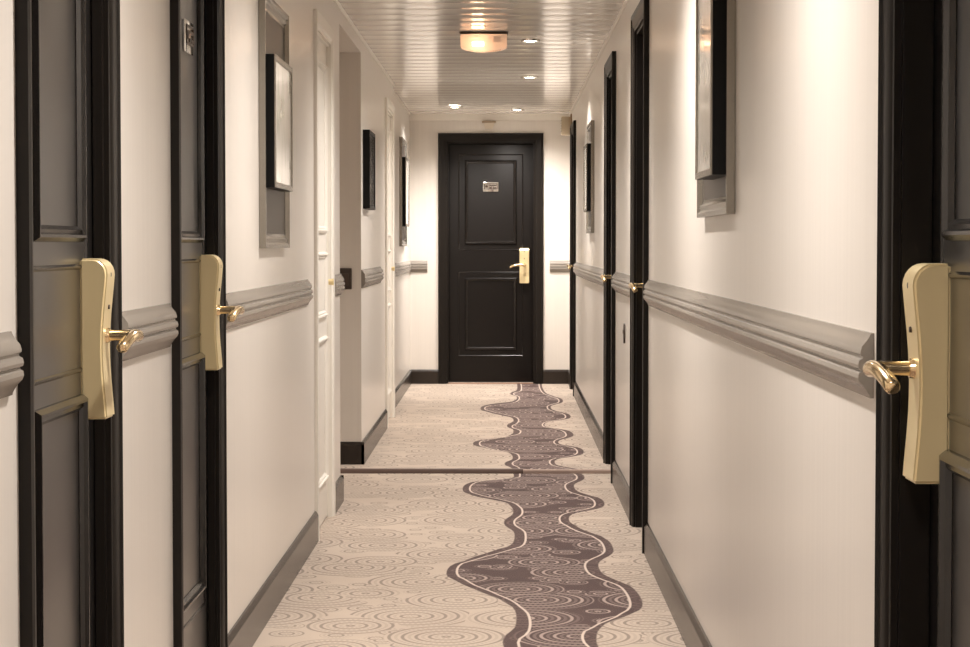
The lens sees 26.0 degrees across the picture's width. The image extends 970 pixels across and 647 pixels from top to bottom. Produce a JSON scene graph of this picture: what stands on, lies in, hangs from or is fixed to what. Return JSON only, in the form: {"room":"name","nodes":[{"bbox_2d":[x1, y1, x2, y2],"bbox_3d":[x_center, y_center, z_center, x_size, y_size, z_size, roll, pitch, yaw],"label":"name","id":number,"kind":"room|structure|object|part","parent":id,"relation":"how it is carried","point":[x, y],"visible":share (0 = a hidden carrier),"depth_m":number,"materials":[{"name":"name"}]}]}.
{"room":"hotel corridor","nodes":[
{"label":"hotel corridor","id":0,"kind":"room"},
{"bbox_2d":[0,0,409,646],"bbox_3d":[-1.006,-0.279,7.594,0.630,2.410,20.380,0,2,1],"label":"wall","id":1,"kind":"structure","parent":0,"point":[270,360],"depth_m":6.15,"materials":[{"name":"paint"}]},
{"bbox_2d":[0,331,23,398],"bbox_3d":[-0.745,0.169,0.328,0.024,0.098,5.790,0,2,1],"label":"chair rail","id":2,"kind":"object","parent":1,"relation":"attached to","point":[11,374],"visible":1,"depth_m":3.16,"materials":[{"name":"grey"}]},
{"bbox_2d":[15,0,143,646],"bbox_3d":[-0.717,-0.022,3.673,0.164,2.150,0.790,0,2,1],"label":"door","id":3,"kind":"structure","parent":1,"relation":"in","point":[72,340],"depth_m":3.79,"materials":[{"name":"black paint"}]},
{"bbox_3d":[-0.741,-0.497,3.656,0.015,0.710,0.406,0,2,1],"label":"panel moulding","id":4,"kind":"part","parent":3,"relation":"part of","materials":[{"name":"black wood"}]},
{"bbox_3d":[-0.741,0.445,3.691,0.015,0.615,0.406,0,2,1],"label":"panel moulding","id":5,"kind":"part","parent":3,"relation":"part of","materials":[{"name":"black wood"}]},
{"bbox_3d":[-0.670,0.030,3.858,0.074,0.043,0.140,0,2,1],"label":"lever","id":6,"kind":"part","parent":3,"relation":"part of","materials":[{"name":"gold metal"}]},
{"bbox_2d":[122,303,178,360],"bbox_3d":[-0.708,0.015,4.445,0.024,0.098,0.610,0,2,1],"label":"chair rail","id":7,"kind":"object","parent":1,"relation":"attached to","point":[158,324],"visible":0.79,"depth_m":4.43,"materials":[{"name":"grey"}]},
{"bbox_2d":[170,0,244,646],"bbox_3d":[-0.703,-0.079,5.192,0.164,2.150,0.790,0,2,1],"label":"door","id":8,"kind":"structure","parent":1,"relation":"in","point":[197,27],"depth_m":5.36,"materials":[{"name":"black paint"}]},
{"bbox_3d":[-0.731,-0.704,5.169,0.008,0.080,0.132,0,2,1],"label":"number plate","id":9,"kind":"part","parent":8,"relation":"part of","materials":[{"name":"silver metal"}]},
{"bbox_3d":[-0.728,-0.554,5.175,0.015,0.710,0.406,0,2,1],"label":"panel moulding","id":10,"kind":"part","parent":8,"relation":"part of","materials":[{"name":"black wood"}]},
{"bbox_3d":[-0.728,0.388,5.210,0.015,0.615,0.406,0,2,1],"label":"panel moulding","id":11,"kind":"part","parent":8,"relation":"part of","materials":[{"name":"black wood"}]},
{"bbox_3d":[-0.657,-0.027,5.377,0.074,0.043,0.140,0,2,1],"label":"lever","id":12,"kind":"part","parent":8,"relation":"part of","materials":[{"name":"gold metal"}]},
{"bbox_2d":[226,279,312,329],"bbox_3d":[-0.686,-0.076,6.869,0.024,0.098,2.460,0,2,1],"label":"chair rail","id":13,"kind":"object","parent":1,"relation":"attached to","point":[259,303],"visible":0.75,"depth_m":6.62,"materials":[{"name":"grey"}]},
{"bbox_2d":[228,511,318,646],"bbox_3d":[-0.689,0.867,7.034,0.015,0.121,2.820,0,2,1],"label":"baseboard","id":14,"kind":"structure","parent":1,"relation":"attached to","point":[249,626],"depth_m":6.82,"materials":[{"name":"black paint"}]},
{"bbox_2d":[258,0,292,247],"bbox_3d":[-0.673,-0.644,6.862,0.047,0.795,0.730,0,2,1],"label":"framed picture","id":15,"kind":"object","parent":1,"relation":"attached to","point":[275,72],"visible":1,"depth_m":6.71,"materials":[{"name":"grey wood"}]},
{"bbox_3d":[-0.672,-0.642,6.812,0.035,0.415,0.530,0,2,1],"label":"box frame","id":16,"kind":"part","parent":15,"relation":"part of","materials":[{"name":"black"}]},
{"bbox_2d":[276,62,290,185],"bbox_3d":[-0.657,-0.642,6.812,0.003,0.382,0.497,0,2,1],"label":"print","id":17,"kind":"object","parent":15,"relation":"attached to","point":[283,70],"depth_m":6.83},
{"bbox_3d":[-0.654,-0.642,6.812,0.008,0.414,0.529,0,2,1],"label":"moulding","id":18,"kind":"part","parent":15,"relation":"part of","materials":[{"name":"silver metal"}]},
{"bbox_2d":[313,9,335,540],"bbox_3d":[-0.702,-0.204,8.815,0.088,2.130,0.820,0,2,1],"label":"door","id":19,"kind":"structure","parent":1,"relation":"in","point":[323,33],"depth_m":8.98,"materials":[{"name":"white paint"}]},
{"bbox_3d":[-0.685,-0.739,8.795,0.015,0.720,0.496,0,2,1],"label":"panel moulding","id":20,"kind":"part","parent":19,"relation":"part of","materials":[{"name":"white paint"}]},
{"bbox_3d":[-0.685,-0.160,8.817,0.015,0.280,0.496,0,2,1],"label":"panel moulding","id":21,"kind":"part","parent":19,"relation":"part of","materials":[{"name":"white paint"}]},
{"bbox_3d":[-0.685,0.370,8.836,0.015,0.620,0.496,0,2,1],"label":"panel moulding","id":22,"kind":"part","parent":19,"relation":"part of","materials":[{"name":"white paint"}]},
{"bbox_3d":[-0.673,-0.180,9.102,0.034,0.140,0.035,0,2,1],"label":"knob","id":23,"kind":"part","parent":19,"relation":"part of","materials":[{"name":"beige metal"}]},
{"bbox_2d":[335,475,343,512],"bbox_3d":[-0.912,0.774,9.522,0.505,0.121,0.515,0,2,1],"label":"baseboard","id":24,"kind":"structure","parent":1,"relation":"attached to","point":[339,484],"depth_m":9.52,"materials":[{"name":"black paint"}]},
{"bbox_2d":[335,274,344,295],"bbox_3d":[-0.662,-0.174,9.502,0.024,0.098,0.450,0,2,1],"label":"chair rail","id":25,"kind":"object","parent":1,"relation":"attached to","point":[339,284],"visible":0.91,"depth_m":9.46,"materials":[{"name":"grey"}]},
{"bbox_2d":[340,268,351,288],"bbox_3d":[-0.751,-0.238,11.169,0.084,0.113,0.014,0,2,1],"label":"light switch","id":26,"kind":"object","parent":1,"relation":"attached to","point":[346,273],"visible":0.5,"depth_m":11.16,"materials":[{"name":"brown plastic"}]},
{"bbox_2d":[340,442,363,464],"bbox_3d":[-0.896,0.691,11.205,0.505,0.121,0.015,0,2,1],"label":"baseboard","id":27,"kind":"structure","parent":1,"relation":"attached to","point":[350,452],"depth_m":11.20,"materials":[{"name":"black paint"}]},
{"bbox_2d":[333,0,394,85],"bbox_3d":[-0.701,-1.315,5.872,0.012,0.014,17.020,0,2,1],"label":"trim","id":28,"kind":"structure","parent":1,"relation":"attached to","point":[338,4],"depth_m":11.09,"materials":[{"name":"white paint"}]},
{"bbox_2d":[363,130,374,209],"bbox_3d":[-0.636,-0.840,11.538,0.037,0.424,0.490,0,2,1],"label":"framed picture","id":29,"kind":"object","parent":1,"relation":"attached to","point":[368,135],"visible":1,"depth_m":11.30,"materials":[{"name":"black wood"}]},
{"bbox_2d":[370,134,373,205],"bbox_3d":[-0.624,-0.840,11.538,0.003,0.391,0.457,0,2,1],"label":"print","id":30,"kind":"object","parent":29,"relation":"attached to","point":[371,135],"depth_m":11.52,"materials":[{"name":"grey"}]},
{"bbox_3d":[-0.621,-0.840,11.538,0.008,0.423,0.489,0,2,1],"label":"moulding","id":31,"kind":"part","parent":29,"relation":"part of","materials":[{"name":"black wood"}]},
{"bbox_2d":[361,267,383,287],"bbox_3d":[-0.639,-0.268,12.015,0.024,0.098,1.680,0,2,1],"label":"chair rail","id":32,"kind":"object","parent":1,"relation":"attached to","point":[371,276],"visible":1,"depth_m":11.77,"materials":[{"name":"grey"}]},
{"bbox_2d":[361,409,387,464],"bbox_3d":[-0.641,0.650,12.322,0.015,0.121,2.255,0,2,1],"label":"baseboard","id":33,"kind":"structure","parent":1,"relation":"attached to","point":[376,432],"depth_m":12.09,"materials":[{"name":"black paint"}]},
{"bbox_2d":[385,97,394,418],"bbox_3d":[-0.657,-0.403,13.856,0.088,2.110,0.890,0,2,1],"label":"door","id":34,"kind":"structure","parent":1,"relation":"in","point":[389,108],"depth_m":14.11,"materials":[{"name":"white paint"}]},
{"bbox_3d":[-0.639,-0.927,13.836,0.015,0.720,0.566,0,2,1],"label":"panel moulding","id":35,"kind":"part","parent":34,"relation":"part of","materials":[{"name":"white paint"}]},
{"bbox_3d":[-0.639,-0.348,13.858,0.015,0.280,0.566,0,2,1],"label":"panel moulding","id":36,"kind":"part","parent":34,"relation":"part of","materials":[{"name":"white paint"}]},
{"bbox_3d":[-0.639,0.172,13.877,0.015,0.600,0.566,0,2,1],"label":"panel moulding","id":37,"kind":"part","parent":34,"relation":"part of","materials":[{"name":"white paint"}]},
{"bbox_2d":[393,89,409,114],"bbox_3d":[-0.644,-1.694,16.004,0.012,0.014,3.260,0,2,1],"label":"trim","id":38,"kind":"structure","parent":1,"relation":"attached to","point":[394,92],"depth_m":16.04,"materials":[{"name":"white paint"}]},
{"bbox_2d":[395,370,410,407],"bbox_3d":[-0.642,0.509,16.087,0.015,0.121,3.260,0,2,1],"label":"baseboard","id":39,"kind":"structure","parent":1,"relation":"attached to","point":[400,390],"depth_m":16.16,"materials":[{"name":"black paint"}]},
{"bbox_2d":[395,261,411,276],"bbox_3d":[-0.637,-0.421,16.117,0.024,0.098,3.130,0,2,1],"label":"chair rail","id":40,"kind":"object","parent":1,"relation":"attached to","point":[401,268],"visible":0.66,"depth_m":16.16,"materials":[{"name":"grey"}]},
{"bbox_2d":[399,137,408,245],"bbox_3d":[-0.623,-1.016,16.330,0.047,0.830,0.800,0,2,1],"label":"framed picture","id":41,"kind":"object","parent":1,"relation":"attached to","point":[403,160],"visible":1,"depth_m":16.00,"materials":[{"name":"silver metal"}]},
{"bbox_3d":[-0.621,-1.017,16.290,0.035,0.525,0.580,0,2,1],"label":"box frame","id":42,"kind":"part","parent":41,"relation":"part of","materials":[{"name":"black"}]},
{"bbox_3d":[-0.603,-1.017,16.290,0.008,0.524,0.579,0,2,1],"label":"moulding","id":43,"kind":"part","parent":41,"relation":"part of","materials":[{"name":"silver metal"}]},
{"bbox_2d":[406,160,408,223],"bbox_3d":[-0.606,-1.017,16.290,0.003,0.492,0.547,0,2,1],"label":"print","id":44,"kind":"object","parent":41,"relation":"attached to","point":[407,161],"depth_m":16.36},
{"bbox_2d":[253,384,685,646],"bbox_3d":[-0.231,0.944,7.683,2.200,0.120,20.480,0,2,1],"label":"floor","id":45,"kind":"structure","parent":0,"point":[405,559],"depth_m":8.35,"materials":[{"name":"carpet"}]},
{"bbox_2d":[340,468,522,473],"bbox_3d":[-0.476,0.769,10.965,1.350,0.023,0.040,0,2,1],"label":"step edge","id":46,"kind":"structure","parent":45,"relation":"on","point":[342,470],"depth_m":10.94,"materials":[{"name":"brown"}]},
{"bbox_2d":[523,469,610,473],"bbox_3d":[0.426,0.771,10.948,0.455,0.021,0.022,0,2,1],"label":"step edge","id":47,"kind":"structure","parent":45,"relation":"on","point":[525,471],"depth_m":10.94,"materials":[{"name":"beige metal"}]},
{"bbox_2d":[338,0,624,113],"bbox_3d":[-0.324,-1.421,7.515,1.995,0.081,20.520,0,2,1],"label":"ceiling","id":48,"kind":"structure","parent":0,"point":[417,43],"depth_m":11.77,"materials":[{"name":"white paint"}]},
{"bbox_2d":[448,105,461,107],"bbox_3d":[-0.239,-1.718,16.650,0.106,0.014,0.106,0,2,1],"label":"recessed light","id":49,"kind":"object","parent":48,"relation":"in","point":[452,106],"visible":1,"depth_m":16.62,"materials":[{"name":"beige"}]},
{"bbox_2d":[460,32,507,52],"bbox_3d":[-0.006,-1.459,10.904,0.250,0.096,0.100,0,2,1],"label":"ceiling light","id":50,"kind":"object","parent":48,"relation":"attached to","point":[483,42],"visible":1,"depth_m":10.86,"materials":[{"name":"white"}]},
{"bbox_3d":[-0.006,-1.503,10.902,0.250,0.009,0.100,0,2,1],"label":"plate","id":51,"kind":"part","parent":50,"relation":"part of","materials":[{"name":"brown"}]},
{"bbox_2d":[521,75,536,77],"bbox_3d":[0.289,-1.608,13.697,0.106,0.014,0.106,0,2,1],"label":"recessed light","id":52,"kind":"object","parent":48,"relation":"in","point":[525,76],"visible":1,"depth_m":13.66,"materials":[{"name":"beige"}]},
{"bbox_2d":[520,39,539,41],"bbox_3d":[0.242,-1.516,11.249,0.106,0.014,0.106,0,2,1],"label":"recessed light","id":53,"kind":"object","parent":48,"relation":"in","point":[521,40],"visible":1,"depth_m":11.22,"materials":[{"name":"silver metal"}]},
{"bbox_2d":[409,120,569,369],"bbox_3d":[0.041,-0.658,17.738,1.550,2.410,0.140,0,2,1],"label":"wall","id":54,"kind":"structure","parent":0,"point":[423,134],"depth_m":17.66,"materials":[{"name":"paint"}]},
{"bbox_2d":[410,261,426,271],"bbox_3d":[-0.560,-0.479,17.668,0.150,0.098,0.024,0,2,1],"label":"chair rail","id":55,"kind":"object","parent":54,"relation":"attached to","point":[417,266],"visible":0.73,"depth_m":17.66,"materials":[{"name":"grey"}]},
{"bbox_2d":[482,121,495,128],"bbox_3d":[0.033,-1.661,17.584,0.116,0.067,0.050,0,2,1],"label":"smoke detector","id":56,"kind":"object","parent":54,"relation":"attached to","point":[488,124],"visible":1,"depth_m":17.56,"materials":[{"name":"beige plastic"}]},
{"bbox_2d":[409,114,569,119],"bbox_3d":[0.040,-1.732,17.617,1.350,0.056,0.022,0,2,1],"label":"trim","id":57,"kind":"structure","parent":54,"relation":"attached to","point":[411,116],"depth_m":17.61,"materials":[{"name":"white paint"}]},
{"bbox_2d":[411,369,568,383],"bbox_3d":[0.040,0.449,17.702,1.330,0.121,0.015,0,2,1],"label":"baseboard","id":58,"kind":"structure","parent":54,"relation":"attached to","point":[418,376],"depth_m":17.70,"materials":[{"name":"black paint"}]},
{"bbox_2d":[438,133,542,383],"bbox_3d":[0.049,-0.545,17.680,0.883,2.108,0.164,0,2,1],"label":"door","id":59,"kind":"structure","parent":54,"relation":"in","point":[490,185],"depth_m":17.70,"materials":[{"name":"black paint"}]},
{"bbox_3d":[0.049,-1.149,17.686,0.132,0.080,0.008,0,2,1],"label":"number plate","id":60,"kind":"part","parent":59,"relation":"part of","materials":[{"name":"silver metal"}]},
{"bbox_3d":[0.049,-0.080,17.722,0.439,0.615,0.015,0,2,1],"label":"panel moulding","id":61,"kind":"part","parent":59,"relation":"part of","materials":[{"name":"black wood"}]},
{"bbox_3d":[0.049,-1.021,17.687,0.439,0.710,0.015,0,2,1],"label":"panel moulding","id":62,"kind":"part","parent":59,"relation":"part of","materials":[{"name":"black wood"}]},
{"bbox_3d":[0.276,-0.485,17.636,0.140,0.043,0.074,0,2,1],"label":"lever","id":63,"kind":"part","parent":59,"relation":"part of","materials":[{"name":"gold metal"}]},
{"bbox_2d":[550,261,569,271],"bbox_3d":[0.630,-0.479,17.658,0.170,0.098,0.024,0,2,1],"label":"chair rail","id":64,"kind":"object","parent":54,"relation":"attached to","point":[555,266],"visible":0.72,"depth_m":17.65,"materials":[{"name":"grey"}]},
{"bbox_2d":[571,0,878,646],"bbox_3d":[0.694,-0.278,7.579,0.140,2.410,20.380,0,2,1],"label":"wall","id":65,"kind":"structure","parent":0,"point":[761,467],"depth_m":4.60,"materials":[{"name":"paint"}]},
{"bbox_2d":[561,114,571,135],"bbox_3d":[0.666,-1.626,17.196,0.090,0.175,0.120,0,2,1],"label":"fire alarm","id":66,"kind":"object","parent":65,"relation":"attached to","point":[566,121],"visible":0.86,"depth_m":17.15,"materials":[{"name":"brown plastic"}]},
{"bbox_2d":[566,120,575,395],"bbox_3d":[0.734,-0.516,16.626,0.164,2.130,0.840,0,2,1],"label":"door","id":67,"kind":"structure","parent":65,"relation":"in","point":[573,125],"depth_m":16.77,"materials":[{"name":"black paint"}]},
{"bbox_3d":[0.750,-0.516,16.626,0.132,2.130,0.840,0,2,1],"label":"frame","id":68,"kind":"part","parent":67,"relation":"part of","materials":[{"name":"black paint"}]},
{"bbox_2d":[568,370,602,458],"bbox_3d":[0.678,0.568,14.496,0.015,0.121,6.420,0,2,1],"label":"baseboard","id":69,"kind":"structure","parent":65,"relation":"attached to","point":[596,431],"depth_m":13.40,"materials":[{"name":"black paint"}]},
{"bbox_2d":[583,120,593,232],"bbox_3d":[0.651,-0.916,13.255,0.047,0.690,0.730,0,2,1],"label":"framed picture","id":70,"kind":"object","parent":65,"relation":"attached to","point":[588,149],"visible":1,"depth_m":12.94,"materials":[{"name":"silver metal"}]},
{"bbox_2d":[584,148,585,208],"bbox_3d":[0.633,-0.910,13.175,0.003,0.382,0.437,0,2,1],"label":"print","id":71,"kind":"object","parent":70,"relation":"attached to","point":[584,148],"depth_m":13.23},
{"bbox_3d":[0.630,-0.910,13.175,0.008,0.414,0.469,0,2,1],"label":"moulding","id":72,"kind":"part","parent":70,"relation":"part of","materials":[{"name":"silver metal"}]},
{"bbox_3d":[0.648,-0.910,13.175,0.035,0.415,0.470,0,2,1],"label":"box frame","id":73,"kind":"part","parent":70,"relation":"part of","materials":[{"name":"black wood"}]},
{"bbox_2d":[573,262,603,286],"bbox_3d":[0.667,-0.332,13.732,0.024,0.098,4.860,0,2,1],"label":"chair rail","id":74,"kind":"object","parent":65,"relation":"attached to","point":[591,273],"visible":0.81,"depth_m":13.19,"materials":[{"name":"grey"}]},
{"bbox_2d":[569,0,628,114],"bbox_3d":[0.617,-1.376,7.489,0.012,0.014,20.280,0,2,1],"label":"trim","id":75,"kind":"structure","parent":65,"relation":"attached to","point":[625,1],"depth_m":11.68,"materials":[{"name":"white paint"}]},
{"bbox_2d":[600,51,615,483],"bbox_3d":[0.685,-0.290,10.846,0.164,2.150,0.810,0,2,1],"label":"door","id":76,"kind":"structure","parent":65,"relation":"in","point":[609,315],"depth_m":11.16,"materials":[{"name":"black paint"}]},
{"bbox_3d":[0.642,-0.238,11.041,0.074,0.043,0.140,0,2,1],"label":"lever","id":77,"kind":"part","parent":76,"relation":"part of","materials":[{"name":"gold metal"}]},
{"bbox_2d":[612,460,628,519],"bbox_3d":[0.635,0.767,9.705,0.015,0.121,1.550,0,2,1],"label":"baseboard","id":78,"kind":"structure","parent":65,"relation":"attached to","point":[619,482],"depth_m":9.73,"materials":[{"name":"black paint"}]},
{"bbox_2d":[611,272,629,297],"bbox_3d":[0.631,-0.180,9.670,0.024,0.098,1.450,0,2,1],"label":"chair rail","id":79,"kind":"object","parent":65,"relation":"attached to","point":[620,282],"visible":0.84,"depth_m":9.62,"materials":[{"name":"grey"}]},
{"bbox_2d":[623,324,624,342],"bbox_3d":[0.636,0.046,9.623,0.011,0.090,0.056,0,2,1],"label":"wall outlet plate","id":80,"kind":"object","parent":65,"relation":"attached to","point":[623,324],"visible":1,"depth_m":9.61,"materials":[{"name":"brown"}]},
{"bbox_2d":[628,0,648,553],"bbox_3d":[0.675,-0.202,8.478,0.164,2.150,0.830,0,2,1],"label":"door","id":81,"kind":"structure","parent":65,"relation":"in","point":[639,97],"depth_m":8.80,"materials":[{"name":"black paint"}]},
{"bbox_3d":[0.632,-0.150,8.683,0.074,0.043,0.140,0,2,1],"label":"lever","id":82,"kind":"part","parent":81,"relation":"part of","materials":[{"name":"gold metal"}]},
{"bbox_2d":[644,522,711,646],"bbox_3d":[0.572,1.027,2.770,0.015,0.121,10.670,0,2,1],"label":"baseboard","id":83,"kind":"structure","parent":65,"relation":"attached to","point":[692,633],"depth_m":6.69,"materials":[{"name":"black paint"}]},
{"bbox_2d":[695,0,735,217],"bbox_3d":[0.576,-0.655,5.409,0.055,0.755,0.770,0,2,1],"label":"framed picture","id":84,"kind":"object","parent":65,"relation":"attached to","point":[715,76],"visible":1,"depth_m":5.07,"materials":[{"name":"black wood"}]},
{"bbox_3d":[0.551,-0.617,5.271,0.008,0.499,0.409,0,2,1],"label":"moulding","id":85,"kind":"part","parent":84,"relation":"part of","materials":[{"name":"silver metal"}]},
{"bbox_2d":[698,0,710,171],"bbox_3d":[0.553,-0.617,5.271,0.003,0.467,0.377,0,2,1],"label":"print","id":86,"kind":"object","parent":84,"relation":"attached to","point":[704,6],"depth_m":5.28},
{"bbox_3d":[0.572,-0.617,5.271,0.043,0.500,0.410,0,2,1],"label":"box frame","id":87,"kind":"part","parent":84,"relation":"part of","materials":[{"name":"black wood"}]},
{"bbox_2d":[643,280,873,397],"bbox_3d":[0.594,-0.028,5.583,0.024,0.098,4.870,0,2,1],"label":"chair rail","id":88,"kind":"object","parent":65,"relation":"attached to","point":[837,354],"visible":0.98,"depth_m":4.06,"materials":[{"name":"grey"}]},
{"bbox_2d":[863,0,969,646],"bbox_3d":[0.592,0.017,2.612,0.164,2.150,0.810,0,2,1],"label":"door","id":89,"kind":"structure","parent":65,"relation":"in","point":[920,369],"depth_m":2.92,"materials":[{"name":"black paint"}]},
{"bbox_3d":[0.549,0.070,2.808,0.074,0.043,0.140,0,2,1],"label":"lever","id":90,"kind":"part","parent":89,"relation":"part of","materials":[{"name":"gold metal"}]},
{"bbox_3d":[0.615,0.017,2.612,0.117,2.150,0.810,0,2,1],"label":"frame","id":91,"kind":"part","parent":89,"relation":"part of","materials":[{"name":"black paint"}]},
{"bbox_3d":[0.616,0.485,2.630,0.015,0.615,0.426,0,2,1],"label":"panel moulding","id":92,"kind":"part","parent":89,"relation":"part of","materials":[{"name":"black wood"}]},
{"bbox_3d":[0.616,-0.457,2.594,0.015,0.710,0.426,0,2,1],"label":"panel moulding","id":93,"kind":"part","parent":89,"relation":"part of","materials":[{"name":"black wood"}]}
]}

